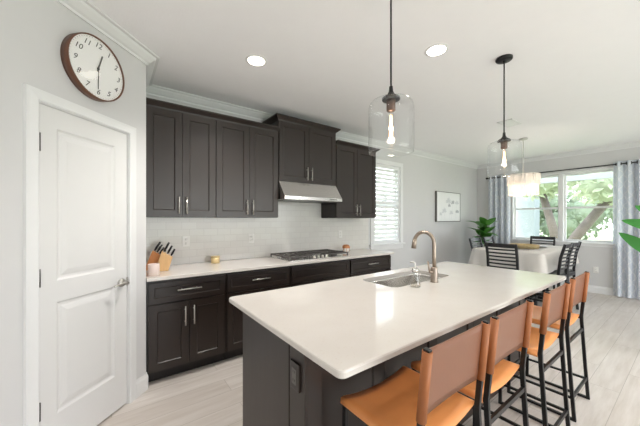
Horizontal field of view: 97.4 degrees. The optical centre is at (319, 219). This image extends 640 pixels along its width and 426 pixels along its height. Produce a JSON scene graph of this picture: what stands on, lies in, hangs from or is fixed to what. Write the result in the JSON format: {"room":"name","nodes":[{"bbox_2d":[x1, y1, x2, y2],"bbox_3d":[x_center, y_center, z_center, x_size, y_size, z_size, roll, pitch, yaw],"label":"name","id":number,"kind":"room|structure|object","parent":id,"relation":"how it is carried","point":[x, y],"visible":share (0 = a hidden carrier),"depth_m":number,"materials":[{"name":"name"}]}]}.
{"room":"kitchen","nodes":[
{"label":"kitchen","id":0,"kind":"room"},
{"bbox_2d":[0,0,145,425],"bbox_3d":[-1.711,0.025,0.761,0.100,2.743,3.149,0,0,8],"label":"wall","id":1,"kind":"structure","parent":0,"point":[32,32],"depth_m":1.47,"materials":[{"name":"paint"}]},
{"bbox_2d":[23,83,135,425],"bbox_3d":[-1.541,0.341,1.842,0.118,2.113,0.736,0,0,8],"label":"door frame","id":2,"kind":"structure","parent":1,"relation":"attached to","point":[32,96],"depth_m":1.51,"materials":[{"name":"paint"}]},
{"bbox_2d":[39,103,129,425],"bbox_3d":[-1.491,0.370,1.831,0.104,2.029,0.606,0,0,8],"label":"door","id":3,"kind":"structure","parent":1,"relation":"in","point":[83,279],"depth_m":1.79,"materials":[{"name":"paint"}]},
{"bbox_2d":[60,32,124,101],"bbox_3d":[-1.469,-0.988,1.844,0.059,0.400,0.400,0,0,8],"label":"wall clock","id":4,"kind":"object","parent":1,"relation":"attached to","point":[90,64],"visible":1,"depth_m":1.80,"materials":[{"name":"brown wood"}]},
{"bbox_2d":[136,372,147,398],"bbox_3d":[-1.430,1.329,2.264,0.029,0.135,0.144,0,0,2],"label":"baseboard","id":5,"kind":"structure","parent":1,"relation":"attached to","point":[142,382],"depth_m":2.25,"materials":[{"name":"paint"}]},
{"bbox_2d":[146,95,476,269],"bbox_3d":[1.057,0.025,5.021,7.423,2.743,0.148,0,0,-37],"label":"wall","id":6,"kind":"structure","parent":0,"point":[298,226],"depth_m":4.35,"materials":[{"name":"paint"}]},
{"bbox_2d":[146,97,216,217],"bbox_3d":[-1.425,-0.557,2.854,0.630,1.072,0.393,0,0,-37],"label":"upper cabinet","id":7,"kind":"object","parent":6,"relation":"attached to","point":[180,139],"visible":0.95,"depth_m":2.71,"materials":[{"name":"brown wood"}]},
{"bbox_2d":[183,236,189,246],"bbox_3d":[-1.456,0.237,3.061,0.072,0.115,0.009,0,0,-37],"label":"outlet","id":8,"kind":"object","parent":6,"relation":"attached to","point":[186,239],"visible":1,"depth_m":3.06,"materials":[{"name":"white plastic"}]},
{"bbox_2d":[215,113,279,217],"bbox_3d":[-0.880,-0.557,3.258,0.727,1.072,0.393,0,0,-37],"label":"upper cabinet","id":9,"kind":"object","parent":6,"relation":"attached to","point":[246,150],"visible":0.99,"depth_m":3.10,"materials":[{"name":"brown wood"}]},
{"bbox_2d":[249,234,253,242],"bbox_3d":[-0.855,0.234,3.506,0.072,0.115,0.009,0,0,-37],"label":"outlet","id":10,"kind":"object","parent":6,"relation":"attached to","point":[251,236],"visible":1,"depth_m":3.50,"materials":[{"name":"white plastic"}]},
{"bbox_2d":[262,113,340,185],"bbox_3d":[-0.227,-0.857,3.741,0.987,0.783,0.393,0,0,-37],"label":"upper cabinet","id":11,"kind":"object","parent":6,"relation":"attached to","point":[306,149],"visible":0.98,"depth_m":3.57,"materials":[{"name":"brown wood"}]},
{"bbox_2d":[278,181,341,203],"bbox_3d":[-0.196,-0.347,3.698,0.880,0.232,0.482,0,0,-37],"label":"range hood","id":12,"kind":"object","parent":11,"relation":"attached to","point":[296,192],"visible":0.88,"depth_m":3.51,"materials":[{"name":"silver metal"}]},
{"bbox_2d":[55,0,639,168],"bbox_3d":[2.366,-1.307,1.342,9.400,0.078,7.339,0,0,-37],"label":"crown molding","id":13,"kind":"structure","parent":6,"relation":"attached to","point":[85,10],"depth_m":3.02,"materials":[{"name":"paint"}]},
{"bbox_2d":[321,140,379,217],"bbox_3d":[0.475,-0.557,4.262,0.851,1.072,0.393,0,0,-37],"label":"upper cabinet","id":14,"kind":"object","parent":6,"relation":"attached to","point":[355,168],"visible":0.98,"depth_m":4.09,"materials":[{"name":"brown wood"}]},
{"bbox_2d":[369,159,405,249],"bbox_3d":[1.180,-0.258,5.080,0.935,1.590,0.180,0,0,-37],"label":"window","id":15,"kind":"structure","parent":6,"relation":"in","point":[400,243],"depth_m":5.25,"materials":[{"name":"paint"}]},
{"bbox_2d":[374,163,398,243],"bbox_3d":[1.188,-0.273,5.069,0.713,1.410,0.045,0,0,-37],"label":"window shutter","id":16,"kind":"object","parent":15,"relation":"attached to","point":[386,202],"visible":0.71,"depth_m":5.08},
{"bbox_2d":[435,191,459,221],"bbox_3d":[2.843,-0.278,6.234,0.980,0.650,0.045,0,0,-37],"label":"framed picture","id":17,"kind":"object","parent":6,"relation":"attached to","point":[447,204],"visible":1,"depth_m":6.18,"materials":[{"name":"white paper"}]},
{"bbox_2d":[88,0,639,164],"bbox_3d":[2.371,-1.406,1.377,9.650,0.120,7.589,0,0,-37],"label":"ceiling","id":18,"kind":"structure","parent":0,"point":[572,77],"depth_m":2.46,"materials":[{"name":"paint"}]},
{"bbox_2d":[245,54,266,66],"bbox_3d":[-0.539,-1.343,2.382,0.184,0.006,0.184,0,0,-37],"label":"recessed light","id":19,"kind":"object","parent":18,"relation":"in","point":[255,60],"visible":1,"depth_m":2.37,"materials":[{"name":"paint"}]},
{"bbox_2d":[368,0,409,156],"bbox_3d":[0.387,-0.854,1.531,0.242,0.982,0.242,0,0,-37],"label":"pendant light","id":20,"kind":"object","parent":18,"relation":"hanging from","point":[391,98],"visible":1,"depth_m":1.53,"materials":[{"name":"black metal"}]},
{"bbox_2d":[386,98,395,112],"bbox_3d":[0.387,-0.619,1.531,0.056,0.062,0.055,0,0,-37],"label":"socket","id":21,"kind":"object","parent":20,"relation":"attached to","point":[390,102],"depth_m":1.51,"materials":[{"name":"brown metal"}]},
{"bbox_2d":[424,43,448,56],"bbox_3d":[0.926,-1.343,2.236,0.184,0.006,0.184,0,0,-37],"label":"recessed light","id":22,"kind":"object","parent":18,"relation":"in","point":[438,49],"visible":1,"depth_m":2.23,"materials":[{"name":"paint"}]},
{"bbox_2d":[487,54,521,176],"bbox_3d":[1.536,-0.854,2.345,0.242,0.982,0.242,0,0,-37],"label":"pendant light","id":23,"kind":"object","parent":18,"relation":"hanging from","point":[506,58],"visible":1,"depth_m":2.34,"materials":[{"name":"black metal"}]},
{"bbox_2d":[500,141,507,149],"bbox_3d":[1.536,-0.619,2.345,0.056,0.062,0.055,0,0,-37],"label":"socket","id":24,"kind":"object","parent":23,"relation":"attached to","point":[503,143],"depth_m":2.33,"materials":[{"name":"brown metal"}]},
{"bbox_2d":[497,118,520,126],"bbox_3d":[2.638,-1.341,3.915,0.340,0.009,0.180,0,0,-37],"label":"ceiling vent","id":25,"kind":"object","parent":18,"relation":"in","point":[509,122],"visible":0.88,"depth_m":3.89,"materials":[{"name":"paint"}]},
{"bbox_2d":[507,138,540,196],"bbox_3d":[3.380,-0.869,4.676,0.459,0.953,0.459,0,0,-37],"label":"chandelier","id":26,"kind":"object","parent":18,"relation":"hanging from","point":[515,182],"visible":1,"depth_m":4.53,"materials":[{"name":"silver metal"}]},
{"bbox_2d":[97,286,639,425],"bbox_3d":[2.371,1.447,1.377,9.650,0.100,7.589,0,0,-37],"label":"floor","id":27,"kind":"structure","parent":0,"point":[211,394],"depth_m":2.32,"materials":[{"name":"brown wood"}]},
{"bbox_2d":[146,273,224,381],"bbox_3d":[-1.344,0.956,2.757,0.652,0.883,0.644,0,0,-37],"label":"base cabinet","id":28,"kind":"object","parent":27,"relation":"on","point":[185,317],"visible":0.96,"depth_m":2.51,"materials":[{"name":"brown wood"}]},
{"bbox_2d":[223,266,289,359],"bbox_3d":[-0.790,0.956,3.167,0.722,0.883,0.644,0,0,-37],"label":"base cabinet","id":29,"kind":"object","parent":27,"relation":"on","point":[260,280],"visible":0.43,"depth_m":2.82,"materials":[{"name":"brown wood"}]},
{"bbox_2d":[290,259,349,286],"bbox_3d":[-0.136,0.956,3.652,0.900,0.883,0.644,0,0,-37],"label":"base cabinet","id":30,"kind":"object","parent":27,"relation":"on","point":[303,274],"visible":0.3,"depth_m":3.39,"materials":[{"name":"brown wood"}]},
{"bbox_2d":[349,255,390,276],"bbox_3d":[0.560,0.956,4.168,0.827,0.883,0.644,0,0,-37],"label":"base cabinet","id":31,"kind":"object","parent":27,"relation":"on","point":[375,264],"visible":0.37,"depth_m":3.92,"materials":[{"name":"black wood"}]},
{"bbox_2d":[146,249,393,281],"bbox_3d":[-0.348,0.498,3.495,3.142,0.030,0.644,0,0,-37],"label":"countertop","id":32,"kind":"structure","parent":31,"relation":"on","point":[226,266],"depth_m":2.96,"materials":[{"name":"stone"}]},
{"bbox_2d":[148,263,159,275],"bbox_3d":[-1.438,0.433,2.432,0.090,0.100,0.090,0,0,-37],"label":"candle cup","id":33,"kind":"object","parent":32,"relation":"on","point":[153,268],"visible":1,"depth_m":2.40,"materials":[{"name":"ceramic"}]},
{"bbox_2d":[146,242,165,270],"bbox_3d":[-1.595,0.350,2.729,0.182,0.266,0.096,0,0,-25],"label":"knife block","id":34,"kind":"object","parent":32,"relation":"on","point":[154,257],"visible":0.63,"depth_m":2.69,"materials":[{"name":"brown wood"}]},
{"bbox_2d":[158,242,175,270],"bbox_3d":[-1.469,0.350,2.675,0.169,0.265,0.096,0,0,-25],"label":"knife block","id":35,"kind":"object","parent":32,"relation":"on","point":[165,259],"visible":0.91,"depth_m":2.64,"materials":[{"name":"brown wood"}]},
{"bbox_2d":[211,256,219,263],"bbox_3d":[-1.162,0.444,3.122,0.095,0.077,0.094,0,0,-37],"label":"candle tin","id":36,"kind":"object","parent":32,"relation":"on","point":[214,259],"visible":1,"depth_m":3.08,"materials":[{"name":"gold metal"}]},
{"bbox_2d":[270,249,348,261],"bbox_3d":[-0.126,0.456,3.647,0.910,0.052,0.500,0,0,-37],"label":"cooktop","id":37,"kind":"object","parent":32,"relation":"in","point":[322,253],"visible":1,"depth_m":3.56,"materials":[{"name":"silver metal"}]},
{"bbox_2d":[342,244,349,251],"bbox_3d":[0.395,0.430,4.238,0.120,0.107,0.119,0,0,-37],"label":"jar","id":38,"kind":"object","parent":32,"relation":"on","point":[345,247],"visible":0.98,"depth_m":4.20,"materials":[{"name":"white ceramic"}]},
{"bbox_2d":[243,299,523,425],"bbox_3d":[0.691,0.956,2.171,2.425,0.883,0.741,0,0,-37],"label":"kitchen island","id":39,"kind":"object","parent":27,"relation":"on","point":[269,399],"visible":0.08,"depth_m":1.37,"materials":[{"name":"black wood"}]},
{"bbox_2d":[290,359,300,392],"bbox_3d":[-0.107,0.667,1.200,0.014,0.116,0.072,0,0,-37],"label":"outlet","id":40,"kind":"object","parent":39,"relation":"attached to","point":[295,368],"visible":1,"depth_m":1.19,"materials":[{"name":"grey plastic"}]},
{"bbox_2d":[292,367,295,385],"bbox_3d":[-0.110,0.667,1.198,0.004,0.068,0.036,0,0,-37],"label":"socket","id":41,"kind":"object","parent":40,"relation":"attached to","point":[293,368],"depth_m":1.20,"materials":[{"name":"grey plastic"}]},
{"bbox_2d":[229,261,565,378],"bbox_3d":[0.766,0.498,2.074,2.540,0.030,1.077,0,0,-37],"label":"island countertop","id":42,"kind":"structure","parent":39,"relation":"on","point":[349,326],"depth_m":1.51,"materials":[{"name":"stone"}]},
{"bbox_2d":[370,273,441,286],"bbox_3d":[0.728,0.607,2.344,0.772,0.186,0.362,0,0,-37],"label":"sink","id":43,"kind":"object","parent":42,"relation":"in","point":[403,280],"visible":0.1,"depth_m":2.58,"materials":[{"name":"silver metal"}]},
{"bbox_2d":[410,261,418,271],"bbox_3d":[0.683,0.392,2.014,0.079,0.180,0.079,0,0,9],"label":"soap dispenser","id":44,"kind":"object","parent":42,"relation":"on","point":[415,269],"visible":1,"depth_m":2.01,"materials":[{"name":"silver glass"}]},
{"bbox_2d":[411,230,437,282],"bbox_3d":[0.818,0.285,2.234,0.096,0.397,0.232,0,0,-37],"label":"faucet","id":45,"kind":"object","parent":42,"relation":"on","point":[434,270],"visible":1,"depth_m":2.17,"materials":[{"name":"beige metal"}]},
{"bbox_2d":[340,320,490,425],"bbox_3d":[0.384,0.901,1.156,0.440,0.993,0.421,0,0,-37],"label":"counter stool","id":46,"kind":"object","parent":27,"relation":"on","point":[408,397],"visible":1,"depth_m":1.10,"materials":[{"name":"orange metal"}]},
{"bbox_2d":[411,299,533,425],"bbox_3d":[0.776,0.901,1.446,0.440,0.993,0.421,0,0,-37],"label":"counter stool","id":47,"kind":"object","parent":27,"relation":"on","point":[510,331],"visible":0.62,"depth_m":1.33,"materials":[{"name":"brown leather"}]},
{"bbox_2d":[469,237,482,250],"bbox_3d":[3.013,0.869,5.038,0.430,1.059,0.519,0,0,-37],"label":"dining chair","id":48,"kind":"object","parent":27,"relation":"on","point":[479,238],"visible":0.21,"depth_m":5.22,"materials":[{"name":"black paint"}]},
{"bbox_2d":[470,217,497,246],"bbox_3d":[3.663,0.668,6.264,0.655,1.457,0.582,0,0,4],"label":"potted plant","id":49,"kind":"object","parent":27,"relation":"on","point":[483,223],"visible":0.6,"depth_m":6.21,"materials":[{"name":"green plant"}]},
{"bbox_2d":[482,236,494,244],"bbox_3d":[3.455,0.869,5.365,0.430,1.059,0.519,0,0,-37],"label":"dining chair","id":50,"kind":"object","parent":27,"relation":"on","point":[492,237],"visible":0.19,"depth_m":5.57,"materials":[{"name":"black paint"}]},
{"bbox_2d":[485,242,528,302],"bbox_3d":[2.768,0.869,4.160,0.519,1.059,0.430,0,0,-37],"label":"dining chair","id":51,"kind":"object","parent":27,"relation":"on","point":[487,244],"visible":0.44,"depth_m":4.02,"materials":[{"name":"black paint"}]},
{"bbox_2d":[473,282,570,425],"bbox_3d":[1.323,0.901,1.851,0.440,0.993,0.421,0,0,-37],"label":"counter stool","id":52,"kind":"object","parent":27,"relation":"on","point":[555,303],"visible":0.59,"depth_m":1.77,"materials":[{"name":"brown leather"}]},
{"bbox_2d":[530,236,555,289],"bbox_3d":[4.321,0.869,5.548,0.519,1.059,0.430,0,0,-37],"label":"dining chair","id":53,"kind":"object","parent":27,"relation":"on","point":[531,237],"visible":0.28,"depth_m":5.66,"materials":[{"name":"black paint"}]},
{"bbox_2d":[507,271,589,421],"bbox_3d":[1.804,0.901,2.227,0.440,0.993,0.421,0,0,-37],"label":"counter stool","id":54,"kind":"object","parent":27,"relation":"on","point":[579,284],"visible":0.65,"depth_m":2.14,"materials":[{"name":"black metal"}]},
{"bbox_2d":[524,243,573,304],"bbox_3d":[3.381,0.869,4.155,0.430,1.059,0.519,0,0,-37],"label":"dining chair","id":55,"kind":"object","parent":27,"relation":"on","point":[565,246],"visible":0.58,"depth_m":4.02,"materials":[{"name":"black paint"}]},
{"bbox_2d":[536,241,581,309],"bbox_3d":[3.727,0.869,4.411,0.430,1.059,0.519,0,0,-37],"label":"dining chair","id":56,"kind":"object","parent":27,"relation":"on","point":[571,272],"visible":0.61,"depth_m":4.34,"materials":[{"name":"black paint"}]},
{"bbox_2d":[618,205,639,251],"bbox_3d":[3.771,0.621,2.667,0.770,1.552,1.046,0,0,-11],"label":"potted plant","id":57,"kind":"object","parent":27,"relation":"on","point":[633,241],"visible":1,"depth_m":3.02,"materials":[{"name":"green plant"}]},
{"bbox_3d":[3.576,0.945,4.908,1.670,0.905,0.910,0,0,-37],"label":"dining table","id":58,"kind":"object","parent":27,"relation":"on","visible":0},
{"bbox_2d":[468,243,578,273],"bbox_3d":[3.580,0.630,4.913,1.878,0.283,1.120,0,0,-37],"label":"tablecloth","id":59,"kind":"object","parent":58,"relation":"on","point":[545,259],"visible":0.67,"depth_m":4.29,"materials":[{"name":"fabric"}]},
{"bbox_2d":[511,243,539,248],"bbox_3d":[3.514,0.457,4.832,0.364,0.061,0.424,0,0,-37],"label":"woven tray","id":60,"kind":"object","parent":59,"relation":"on","point":[520,245],"visible":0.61,"depth_m":4.68,"materials":[{"name":"wicker"}]},
{"bbox_2d":[477,147,639,287],"bbox_3d":[6.199,0.025,4.181,0.140,2.743,7.339,0,0,-37],"label":"wall","id":61,"kind":"structure","parent":0,"point":[589,257],"depth_m":5.51,"materials":[{"name":"paint"}]},
{"bbox_2d":[486,162,636,178],"bbox_3d":[4.878,-0.995,5.755,0.109,0.070,2.760,0,0,-37],"label":"curtain rod","id":62,"kind":"object","parent":61,"relation":"attached to","point":[632,162],"visible":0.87,"depth_m":5.47,"materials":[{"name":"black metal"}]},
{"bbox_2d":[488,174,510,243],"bbox_3d":[4.202,0.169,6.616,0.098,2.417,0.474,0,0,-37],"label":"curtain","id":63,"kind":"object","parent":62,"relation":"hanging from","point":[499,202],"visible":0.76,"depth_m":6.62,"materials":[{"name":"fabric"}]},
{"bbox_2d":[613,159,639,299],"bbox_3d":[5.508,0.169,4.854,0.099,2.417,0.639,0,0,-37],"label":"curtain","id":64,"kind":"object","parent":62,"relation":"hanging from","point":[626,177],"visible":0.96,"depth_m":5.00,"materials":[{"name":"fabric"}]},
{"bbox_2d":[510,167,624,247],"bbox_3d":[4.972,-0.226,5.790,0.175,1.485,1.805,0,0,-37],"label":"window","id":65,"kind":"structure","parent":61,"relation":"in","point":[562,207],"depth_m":5.76,"materials":[{"name":"paint"}]},
{"bbox_2d":[552,281,635,298],"bbox_3d":[4.524,1.329,2.940,4.030,0.135,7.339,0,0,-37],"label":"baseboard","id":66,"kind":"structure","parent":61,"relation":"attached to","point":[594,289],"depth_m":5.30,"materials":[{"name":"paint"}]},
{"bbox_2d":[593,267,598,272],"bbox_3d":[5.245,0.960,5.343,0.009,0.115,0.072,0,0,-37],"label":"outlet","id":67,"kind":"object","parent":61,"relation":"attached to","point":[595,269],"visible":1,"depth_m":5.34,"materials":[{"name":"white plastic"}]},
{"label":"outside","id":68,"kind":"structure","parent":0,"visible":0},
{"bbox_2d":[375,226,612,240],"bbox_3d":[17.796,1.667,16.296,72.000,0.100,85.000,0,0,-37],"label":"lawn","id":69,"kind":"structure","parent":68,"point":[603,235],"depth_m":28.41,"materials":[{"name":"white"}]},
{"bbox_2d":[382,172,612,239],"bbox_3d":[6.045,0.257,7.590,0.150,2.720,11.200,0,0,-37],"label":"sky","id":70,"kind":"structure","parent":69,"relation":"on","point":[605,175],"depth_m":7.00,"materials":[{"name":"white"}]},
{"bbox_2d":[516,193,539,236],"bbox_3d":[10.575,-0.593,15.290,0.800,4.420,2.020,0,0,-37],"label":"wall","id":71,"kind":"structure","parent":69,"relation":"on","point":[527,221],"depth_m":14.54,"materials":[{"name":"paint"}]},
{"bbox_2d":[522,177,568,238],"bbox_3d":[9.622,-0.770,12.189,3.261,4.842,3.155,0,0,-37],"label":"tree","id":72,"kind":"object","parent":69,"relation":"on","point":[545,190],"visible":0.09,"depth_m":11.85,"materials":[{"name":"green plant"}]},
{"bbox_2d":[540,191,612,239],"bbox_3d":[14.143,-0.178,16.190,4.691,3.590,4.550,0,0,-37],"label":"tree","id":73,"kind":"object","parent":69,"relation":"on","point":[575,217],"visible":0.38,"depth_m":14.88,"materials":[{"name":"green plant"}]},
{"bbox_2d":[553,171,612,239],"bbox_3d":[8.893,-0.498,8.641,3.304,4.374,3.108,0,0,-37],"label":"tree","id":74,"kind":"object","parent":69,"relation":"on","point":[601,190],"visible":0.22,"depth_m":8.37,"materials":[{"name":"green plant"}]},
{"bbox_2d":[575,190,612,228],"bbox_3d":[22.913,-1.999,19.601,10.069,7.263,9.401,0,0,-37],"label":"tree","id":75,"kind":"object","parent":69,"relation":"on","point":[575,190],"visible":0.02,"depth_m":19.30,"materials":[{"name":"green plant"}]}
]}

